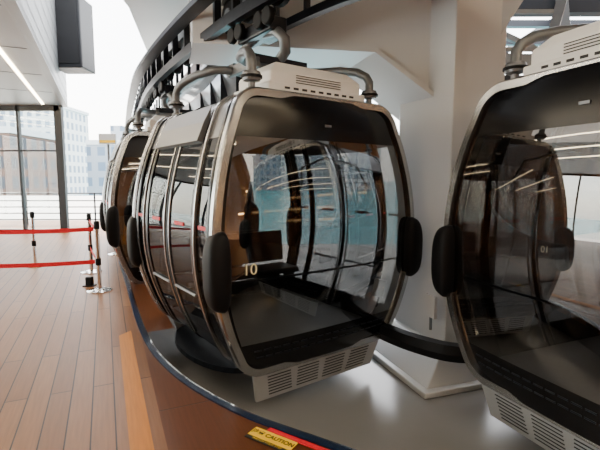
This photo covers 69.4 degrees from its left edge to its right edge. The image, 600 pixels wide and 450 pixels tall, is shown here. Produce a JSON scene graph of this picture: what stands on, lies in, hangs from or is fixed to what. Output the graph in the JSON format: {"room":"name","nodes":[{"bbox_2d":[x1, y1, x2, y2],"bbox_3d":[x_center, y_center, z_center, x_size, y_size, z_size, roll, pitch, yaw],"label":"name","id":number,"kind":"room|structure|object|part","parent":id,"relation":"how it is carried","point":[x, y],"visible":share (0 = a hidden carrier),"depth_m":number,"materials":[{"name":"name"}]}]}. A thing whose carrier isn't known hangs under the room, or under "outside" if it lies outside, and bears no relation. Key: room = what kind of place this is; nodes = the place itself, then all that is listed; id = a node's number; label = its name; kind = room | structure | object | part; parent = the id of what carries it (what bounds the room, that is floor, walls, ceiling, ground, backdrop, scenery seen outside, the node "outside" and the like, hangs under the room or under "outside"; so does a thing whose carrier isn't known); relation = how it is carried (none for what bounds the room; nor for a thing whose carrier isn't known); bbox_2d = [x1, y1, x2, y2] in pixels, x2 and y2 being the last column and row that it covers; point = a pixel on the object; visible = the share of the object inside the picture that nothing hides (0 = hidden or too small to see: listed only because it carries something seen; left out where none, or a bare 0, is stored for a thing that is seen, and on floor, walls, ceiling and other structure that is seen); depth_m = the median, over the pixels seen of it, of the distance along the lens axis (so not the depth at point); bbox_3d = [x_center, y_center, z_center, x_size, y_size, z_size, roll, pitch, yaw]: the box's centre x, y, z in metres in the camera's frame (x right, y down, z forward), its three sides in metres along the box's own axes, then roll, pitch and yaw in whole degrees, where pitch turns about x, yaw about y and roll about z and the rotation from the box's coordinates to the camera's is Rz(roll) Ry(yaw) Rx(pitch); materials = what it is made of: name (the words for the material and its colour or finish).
{"room":"cable car station","nodes":[
{"label":"cable car station","id":0,"kind":"room"},
{"bbox_2d":[0,0,66,105],"bbox_3d":[-5.893,-2.532,2.851,16.214,0.100,20.200,0,6,0],"label":"ceiling","id":1,"kind":"structure","parent":0,"point":[24,60],"depth_m":8.76,"materials":[{"name":"white paint"}]},
{"bbox_2d":[0,48,43,103],"bbox_3d":[-2.964,-2.455,2.709,0.064,0.020,21.500,-3,7,-24],"label":"strip light","id":2,"kind":"object","parent":1,"relation":"in","point":[2,53],"visible":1,"depth_m":8.83,"materials":[{"name":"white plastic"}]},
{"bbox_2d":[0,105,69,229],"bbox_3d":[-10.470,-1.653,12.998,6.860,3.770,0.120,0,6,0],"label":"window","id":3,"kind":"structure","parent":1,"relation":"attached to","point":[2,107],"depth_m":12.91,"materials":[{"name":"black"}]},
{"bbox_3d":[-8.350,-1.653,12.998,0.070,3.770,0.120,0,6,0],"label":"mullion","id":4,"kind":"part","parent":3,"relation":"part of","materials":[{"name":"grey metal"}]},
{"bbox_3d":[-7.150,-1.653,12.998,0.220,3.770,0.120,0,6,0],"label":"mullion","id":5,"kind":"part","parent":3,"relation":"part of","materials":[{"name":"grey metal"}]},
{"bbox_2d":[0,0,67,106],"bbox_3d":[-5.002,-3.753,1.550,5.809,2.860,22.234,-3,7,-24],"label":"wall","id":6,"kind":"structure","parent":0,"point":[41,15],"depth_m":7.94,"materials":[{"name":"white paint"}]},
{"bbox_2d":[55,0,94,73],"bbox_3d":[-5.763,-5.048,10.721,0.975,2.400,0.720,0,6,0],"label":"speaker box","id":7,"kind":"object","parent":6,"relation":"hanging from","point":[74,18],"visible":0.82,"depth_m":10.46,"materials":[{"name":"black metal"}]},
{"bbox_2d":[0,220,167,449],"bbox_3d":[-3.000,1.118,5.145,22.000,0.100,24.000,0,6,0],"label":"floor","id":8,"kind":"structure","parent":0,"point":[62,385],"depth_m":4.10,"materials":[{"name":"brown wood"}]},
{"bbox_2d":[0,229,30,229],"bbox_3d":[-10.500,0.172,13.190,6.800,0.100,0.120,0,6,0],"label":"window sill","id":9,"kind":"structure","parent":8,"relation":"on","point":[0,229],"depth_m":13.13,"materials":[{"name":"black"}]},
{"bbox_2d":[28,212,38,267],"bbox_3d":[-4.900,0.261,7.971,0.340,1.015,0.340,0,6,0],"label":"barrier post","id":10,"kind":"object","parent":8,"relation":"on","point":[32,216],"visible":0.66,"depth_m":7.94,"materials":[{"name":"silver metal"}]},
{"bbox_3d":[-4.900,0.288,7.974,0.060,0.900,0.060,0,6,0],"label":"post","id":11,"kind":"part","parent":10,"relation":"part of","materials":[{"name":"silver metal"}]},
{"bbox_2d":[0,193,101,224],"bbox_3d":[-10.985,-0.566,15.224,10.030,1.142,0.060,0,6,0],"label":"terrace railing","id":12,"kind":"object","parent":8,"relation":"on","point":[94,200],"visible":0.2,"depth_m":15.20,"materials":[{"name":"metal"}]},
{"bbox_3d":[-11.000,-0.634,15.217,10.000,0.044,0.044,0,6,0],"label":"rail","id":13,"kind":"part","parent":12,"relation":"part of","materials":[{"name":"metal"}]},
{"bbox_3d":[-11.000,-0.415,15.240,10.000,0.044,0.044,0,6,0],"label":"rail","id":14,"kind":"part","parent":12,"relation":"part of","materials":[{"name":"metal"}]},
{"bbox_3d":[-11.000,-0.197,15.263,10.000,0.044,0.044,0,6,0],"label":"rail","id":15,"kind":"part","parent":12,"relation":"part of","materials":[{"name":"metal"}]},
{"bbox_3d":[-11.000,-1.111,15.167,10.000,0.044,0.044,0,6,0],"label":"rail","id":16,"kind":"part","parent":12,"relation":"part of","materials":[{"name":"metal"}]},
{"bbox_3d":[-11.000,-0.853,15.194,10.000,0.044,0.044,0,6,0],"label":"rail","id":17,"kind":"part","parent":12,"relation":"part of","materials":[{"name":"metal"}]},
{"bbox_2d":[82,276,96,286],"bbox_3d":[-3.180,0.851,6.545,0.160,0.140,0.130,0,6,0],"label":"stopper","id":18,"kind":"object","parent":8,"relation":"on","point":[89,280],"visible":1,"depth_m":6.51,"materials":[{"name":"black rubber"}]},
{"bbox_2d":[81,214,101,273],"bbox_3d":[-3.620,0.313,7.474,0.340,1.015,0.340,0,6,0],"label":"barrier post","id":19,"kind":"object","parent":8,"relation":"on","point":[88,216],"visible":0.91,"depth_m":7.44,"materials":[{"name":"silver metal"}]},
{"bbox_3d":[-3.620,0.340,7.476,0.060,0.900,0.060,0,6,0],"label":"post","id":20,"kind":"part","parent":19,"relation":"part of","materials":[{"name":"silver metal"}]},
{"bbox_2d":[87,221,112,293],"bbox_3d":[-2.890,0.447,6.201,0.340,1.015,0.340,0,6,0],"label":"barrier post","id":21,"kind":"object","parent":8,"relation":"on","point":[99,290],"visible":1,"depth_m":6.17,"materials":[{"name":"silver metal"}]},
{"bbox_2d":[0,220,95,267],"bbox_3d":[-3.636,0.292,6.265,1.263,0.550,1.947,4,7,35],"label":"belt","id":22,"kind":"object","parent":21,"relation":"attached to","point":[85,229],"visible":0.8,"depth_m":6.06,"materials":[{"name":"red fabric"}]},
{"bbox_3d":[-2.890,0.474,6.204,0.060,0.900,0.060,0,6,0],"label":"post","id":23,"kind":"part","parent":21,"relation":"part of","materials":[{"name":"silver metal"}]},
{"bbox_2d":[98,134,116,162],"bbox_3d":[-5.500,-1.167,12.534,0.500,2.900,0.095,0,6,0],"label":"sign pole","id":24,"kind":"object","parent":8,"relation":"on","point":[108,139],"visible":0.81,"depth_m":12.36,"materials":[{"name":"metal"}]},
{"bbox_2d":[123,0,187,49],"bbox_3d":[2.400,-3.793,2.366,13.200,0.250,19.500,0,6,0],"label":"ceiling","id":25,"kind":"structure","parent":0,"point":[151,17],"depth_m":8.98,"materials":[{"name":"white paint"}]},
{"bbox_2d":[504,0,599,80],"bbox_3d":[5.250,-2.718,8.880,7.500,3.770,7.770,0,6,0],"label":"roof truss","id":26,"kind":"object","parent":25,"relation":"attached to","point":[560,11],"visible":0.14,"depth_m":6.55,"materials":[{"name":"white metal"}]},
{"bbox_2d":[189,38,433,120],"bbox_3d":[-0.015,-1.729,5.212,3.079,0.990,1.854,0,6,0],"label":"support beam","id":27,"kind":"structure","parent":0,"point":[394,86],"depth_m":4.89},
{"bbox_2d":[131,287,545,449],"bbox_3d":[0.000,1.405,6.432,18.000,0.100,14.500,0,6,0],"label":"floor","id":28,"kind":"structure","parent":0,"point":[365,407],"depth_m":3.81,"materials":[{"name":"grey concrete"}]},
{"bbox_2d":[118,258,355,449],"bbox_3d":[2.568,1.161,6.181,9.484,0.438,28.032,-3,7,-24],"label":"platform border","id":29,"kind":"object","parent":28,"relation":"on","point":[192,417],"visible":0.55,"depth_m":3.01,"materials":[{"name":"brown wood"}]},
{"bbox_3d":[3.145,1.660,-0.529,9.710,0.001,12.400,0,6,0],"label":"border panel","id":30,"kind":"part","parent":29,"relation":"part of","materials":[{"name":"brown wood"}]},
{"bbox_2d":[245,427,327,449],"bbox_3d":[-0.058,1.322,2.607,0.580,0.007,0.161,4,7,33],"label":"label","id":31,"kind":"object","parent":29,"relation":"on","point":[273,438],"visible":1,"depth_m":2.66,"materials":[{"name":"yellow plastic"}]},
{"bbox_3d":[-0.170,1.316,2.672,0.320,0.004,0.090,4,7,33],"label":"plate","id":32,"kind":"part","parent":31,"relation":"part of","materials":[{"name":"yellow plastic"}]},
{"bbox_2d":[379,323,464,362],"bbox_3d":[1.608,1.222,5.116,5.626,0.540,2.533,2,6,17],"label":"rail","id":33,"kind":"object","parent":28,"relation":"on","point":[433,348],"visible":0.23,"depth_m":4.04,"materials":[{"name":"black rubber"}]},
{"bbox_2d":[372,350,482,398],"bbox_3d":[1.384,1.499,4.774,1.324,0.060,1.575,0,6,0],"label":"plate","id":34,"kind":"object","parent":28,"relation":"on","point":[413,384],"depth_m":4.17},
{"bbox_2d":[375,319,476,388],"bbox_3d":[1.438,1.327,4.783,1.270,0.280,1.461,0,6,0],"label":"pedestal","id":35,"kind":"object","parent":34,"relation":"on","point":[429,372],"depth_m":4.27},
{"bbox_2d":[395,0,506,342],"bbox_3d":[1.582,-1.341,4.631,0.600,5.100,0.950,-2,6,-19],"label":"column","id":36,"kind":"structure","parent":28,"relation":"on","point":[468,45],"depth_m":4.28,"materials":[{"name":"white paint"}]},
{"bbox_2d":[188,0,522,87],"bbox_3d":[0.388,-2.560,4.982,4.240,2.550,0.642,2,6,18],"label":"haunch beam","id":37,"kind":"object","parent":36,"relation":"attached to","point":[400,29],"visible":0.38,"depth_m":4.55,"materials":[{"name":"white paint"}]},
{"bbox_2d":[169,64,240,110],"bbox_3d":[-2.062,-3.331,9.927,1.211,2.150,10.935,-3,7,-27],"label":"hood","id":38,"kind":"object","parent":37,"relation":"attached to","point":[209,90],"visible":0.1,"depth_m":10.05,"materials":[{"name":"white metal"}]},
{"bbox_2d":[125,0,361,129],"bbox_3d":[-1.012,-2.787,8.053,16.523,0.660,6.424,5,8,37],"label":"track","id":39,"kind":"object","parent":37,"relation":"attached to","point":[170,52],"visible":0.66,"depth_m":5.56,"materials":[{"name":"metal"}]},
{"bbox_2d":[120,118,150,140],"bbox_3d":[-3.600,-0.977,10.656,2.380,3.515,2.310,-3,7,-24],"label":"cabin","id":40,"kind":"object","parent":39,"relation":"hanging from","point":[146,120],"visible":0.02,"depth_m":10.14,"materials":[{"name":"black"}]},
{"bbox_2d":[99,81,192,284],"bbox_3d":[-2.250,-0.668,7.722,2.380,3.515,2.310,-3,7,-27],"label":"cabin","id":41,"kind":"object","parent":39,"relation":"hanging from","point":[116,205],"visible":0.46,"depth_m":6.46,"materials":[{"name":"black"}]},
{"bbox_3d":[-2.695,-0.449,8.624,2.267,2.358,0.174,-3,7,-27],"label":"frame","id":42,"kind":"part","parent":41,"relation":"part of","materials":[{"name":"metal"}]},
{"bbox_3d":[-2.517,-0.412,8.277,2.227,2.318,0.139,-3,7,-27],"label":"door frame","id":43,"kind":"part","parent":41,"relation":"part of","materials":[{"name":"black"}]},
{"bbox_3d":[-3.038,-0.316,7.356,0.430,2.290,2.060,-3,7,-27],"label":"panel door","id":44,"kind":"part","parent":41,"relation":"part of","materials":[{"name":"clear glass"}]},
{"bbox_3d":[-2.542,-0.417,8.324,2.251,2.342,0.088,-3,7,-27],"label":"door trim","id":45,"kind":"part","parent":41,"relation":"part of","materials":[{"name":"metal"}]},
{"bbox_3d":[-3.101,-0.300,7.257,0.259,2.048,0.021,-3,7,-28],"label":"door edge trim","id":46,"kind":"part","parent":41,"relation":"part of","materials":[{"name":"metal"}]},
{"bbox_3d":[-1.958,-0.298,7.186,2.251,2.342,0.088,-3,7,-27],"label":"door trim","id":47,"kind":"part","parent":41,"relation":"part of","materials":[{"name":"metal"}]},
{"bbox_3d":[-1.805,-0.266,6.886,2.267,2.358,0.174,-3,7,-27],"label":"frame","id":48,"kind":"part","parent":41,"relation":"part of","materials":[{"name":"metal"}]},
{"bbox_3d":[-1.794,-0.264,6.866,2.199,2.290,0.143,-3,7,-27],"label":"panel","id":49,"kind":"part","parent":41,"relation":"part of","materials":[{"name":"clear glass"}]},
{"bbox_3d":[-2.376,-2.150,7.750,0.170,0.431,0.458,-3,7,-27],"label":"hanger arm","id":50,"kind":"part","parent":41,"relation":"part of","materials":[{"name":"metal"}]},
{"bbox_3d":[-2.177,-2.110,7.361,0.170,0.431,0.458,-3,7,-27],"label":"hanger arm","id":51,"kind":"part","parent":41,"relation":"part of","materials":[{"name":"metal"}]},
{"bbox_3d":[-1.073,-2.533,8.025,16.198,0.120,5.926,4,7,36],"label":"guide rail","id":52,"kind":"part","parent":39,"relation":"part of","materials":[{"name":"metal"}]},
{"bbox_3d":[-0.962,-2.540,8.475,15.453,0.080,5.597,5,8,38],"label":"guide rail","id":53,"kind":"part","parent":39,"relation":"part of","materials":[{"name":"metal"}]},
{"bbox_2d":[127,5,422,401],"bbox_3d":[-0.350,-0.345,4.649,2.380,3.515,2.310,-4,7,-36],"label":"cabin","id":54,"kind":"object","parent":39,"relation":"hanging from","point":[275,226],"visible":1,"depth_m":3.80,"materials":[{"name":"clear glass"}]},
{"bbox_3d":[-0.926,-0.117,5.471,2.267,2.358,0.174,-4,7,-36],"label":"frame","id":55,"kind":"part","parent":54,"relation":"part of","materials":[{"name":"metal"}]},
{"bbox_3d":[-0.728,-0.089,5.199,2.251,2.342,0.088,-4,7,-36],"label":"door trim","id":56,"kind":"part","parent":54,"relation":"part of","materials":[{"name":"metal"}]},
{"bbox_3d":[-0.696,-0.084,5.155,2.227,2.318,0.139,-4,7,-36],"label":"door frame","id":57,"kind":"part","parent":54,"relation":"part of","materials":[{"name":"black"}]},
{"bbox_3d":[-1.183,0.026,4.155,0.259,2.048,0.021,-4,7,-35],"label":"door edge trim","id":58,"kind":"part","parent":54,"relation":"part of","materials":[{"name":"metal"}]},
{"bbox_3d":[-1.112,0.036,4.058,0.259,2.048,0.021,-5,8,-37],"label":"door edge trim","id":59,"kind":"part","parent":54,"relation":"part of","materials":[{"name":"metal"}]},
{"bbox_3d":[-1.066,0.020,4.165,0.430,2.290,2.060,-4,7,-36],"label":"panel door","id":60,"kind":"part","parent":54,"relation":"part of","materials":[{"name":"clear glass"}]},
{"bbox_3d":[-0.004,0.015,4.209,2.227,2.318,0.139,-4,7,-36],"label":"door frame","id":61,"kind":"part","parent":54,"relation":"part of","materials":[{"name":"black"}]},
{"bbox_3d":[0.028,0.020,4.165,2.251,2.342,0.088,-4,7,-36],"label":"door trim","id":62,"kind":"part","parent":54,"relation":"part of","materials":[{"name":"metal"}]},
{"bbox_3d":[-0.577,-1.584,4.354,0.060,0.100,0.600,-4,7,-36],"label":"yoke rail","id":63,"kind":"part","parent":54,"relation":"part of","materials":[{"name":"metal"}]},
{"bbox_3d":[-0.503,-1.825,4.655,0.170,0.431,0.458,-4,7,-36],"label":"hanger arm","id":64,"kind":"part","parent":54,"relation":"part of","materials":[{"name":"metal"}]},
{"bbox_3d":[-0.245,-1.788,4.301,0.170,0.431,0.458,-4,7,-36],"label":"hanger arm","id":65,"kind":"part","parent":54,"relation":"part of","materials":[{"name":"metal"}]},
{"bbox_3d":[0.227,0.048,3.893,2.267,2.358,0.174,-4,7,-36],"label":"frame","id":66,"kind":"part","parent":54,"relation":"part of","materials":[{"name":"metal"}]},
{"bbox_3d":[0.240,0.050,3.875,2.199,2.290,0.143,-4,7,-36],"label":"panel","id":67,"kind":"part","parent":54,"relation":"part of","materials":[{"name":"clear glass"}]},
{"bbox_2d":[252,340,377,401],"bbox_3d":[0.188,1.346,4.083,1.480,0.270,0.090,-4,7,-36],"label":"grille","id":68,"kind":"object","parent":54,"relation":"attached to","point":[282,380],"depth_m":3.99,"materials":[{"name":"white metal"}]},
{"bbox_2d":[431,21,599,449],"bbox_3d":[2.640,-0.178,3.058,2.310,3.515,2.380,-3,7,-23],"label":"cabin","id":69,"kind":"object","parent":39,"relation":"hanging from","point":[515,259],"visible":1,"depth_m":2.94,"materials":[{"name":"black glass"}]},
{"bbox_2d":[481,383,598,449],"bbox_3d":[1.798,1.473,2.873,0.090,0.270,1.480,-3,7,-23],"label":"grille","id":70,"kind":"object","parent":69,"relation":"attached to","point":[541,430],"depth_m":3.12,"materials":[{"name":"white metal"}]},
{"bbox_2d":[424,293,436,318],"bbox_3d":[1.300,0.804,4.308,0.030,0.220,0.160,-2,6,-19],"label":"junction box","id":71,"kind":"object","parent":36,"relation":"attached to","point":[430,300],"visible":1,"depth_m":4.28,"materials":[{"name":"white paint"}]},
{"bbox_2d":[429,317,431,329],"bbox_3d":[1.310,0.951,4.343,0.030,0.200,0.030,0,6,0],"label":"conduit","id":72,"kind":"object","parent":71,"relation":"attached to","point":[430,318],"visible":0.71,"depth_m":4.34,"materials":[{"name":"metal"}]},
{"label":"outside","id":73,"kind":"structure","parent":0,"visible":0},
{"bbox_2d":[0,196,101,218],"bbox_3d":[-23.500,-1.455,32.023,31.000,0.300,30.000,0,6,0],"label":"ground","id":74,"kind":"structure","parent":73,"point":[2,203],"depth_m":26.25,"materials":[{"name":"white concrete"}]},
{"bbox_3d":[-9.400,-1.653,12.998,0.070,3.770,0.120,0,6,0],"label":"mullion","id":75,"kind":"object","parent":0,"visible":0},
{"bbox_2d":[0,150,55,151],"bbox_3d":[-10.500,-2.215,12.939,6.800,0.050,0.060,0,6,0],"label":"transom","id":76,"kind":"object","parent":75,"relation":"attached to","point":[0,150],"visible":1,"depth_m":12.91,"materials":[{"name":"black metal"}]},
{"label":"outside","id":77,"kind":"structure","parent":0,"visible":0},
{"label":"water surface","id":78,"kind":"object","parent":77,"visible":0},
{"bbox_2d":[0,114,57,195],"bbox_3d":[-50.000,-9.116,61.383,26.520,13.500,12.240,0,6,0],"label":"warehouse","id":79,"kind":"structure","parent":78,"relation":"on","point":[40,168],"depth_m":59.28,"materials":[{"name":"brick"},{"name":"window glass"}]},
{"bbox_2d":[0,109,88,194],"bbox_3d":[-76.000,-19.197,116.632,32.000,22.000,14.000,0,6,0],"label":"block","id":80,"kind":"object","parent":78,"relation":"on","point":[76,133],"visible":0.38,"depth_m":113.29,"materials":[{"name":"white concrete"}]},
{"bbox_2d":[63,107,88,115],"bbox_3d":[-76.000,-30.534,115.441,32.640,0.800,14.280,0,6,0],"label":"parapet","id":81,"kind":"object","parent":80,"relation":"on","point":[67,108],"visible":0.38,"depth_m":115.72,"materials":[{"name":"white paint"}]},
{"bbox_2d":[86,145,115,195],"bbox_3d":[-33.000,-9.257,79.468,7.000,10.000,10.000,0,6,0],"label":"block","id":82,"kind":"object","parent":78,"relation":"on","point":[97,160],"visible":0.21,"depth_m":74.33,"materials":[{"name":"white concrete"}]},
{"bbox_2d":[85,140,119,144],"bbox_3d":[-33.000,-14.628,78.903,7.140,0.800,10.200,0,6,0],"label":"parapet","id":83,"kind":"object","parent":82,"relation":"on","point":[87,142],"visible":0.36,"depth_m":73.83,"materials":[{"name":"white paint"}]},
{"bbox_2d":[110,126,131,139],"bbox_3d":[-32.300,-16.219,78.736,2.100,3.000,5.000,0,6,0],"label":"plant room","id":84,"kind":"object","parent":83,"relation":"on","point":[118,130],"visible":0.43,"depth_m":76.23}
]}

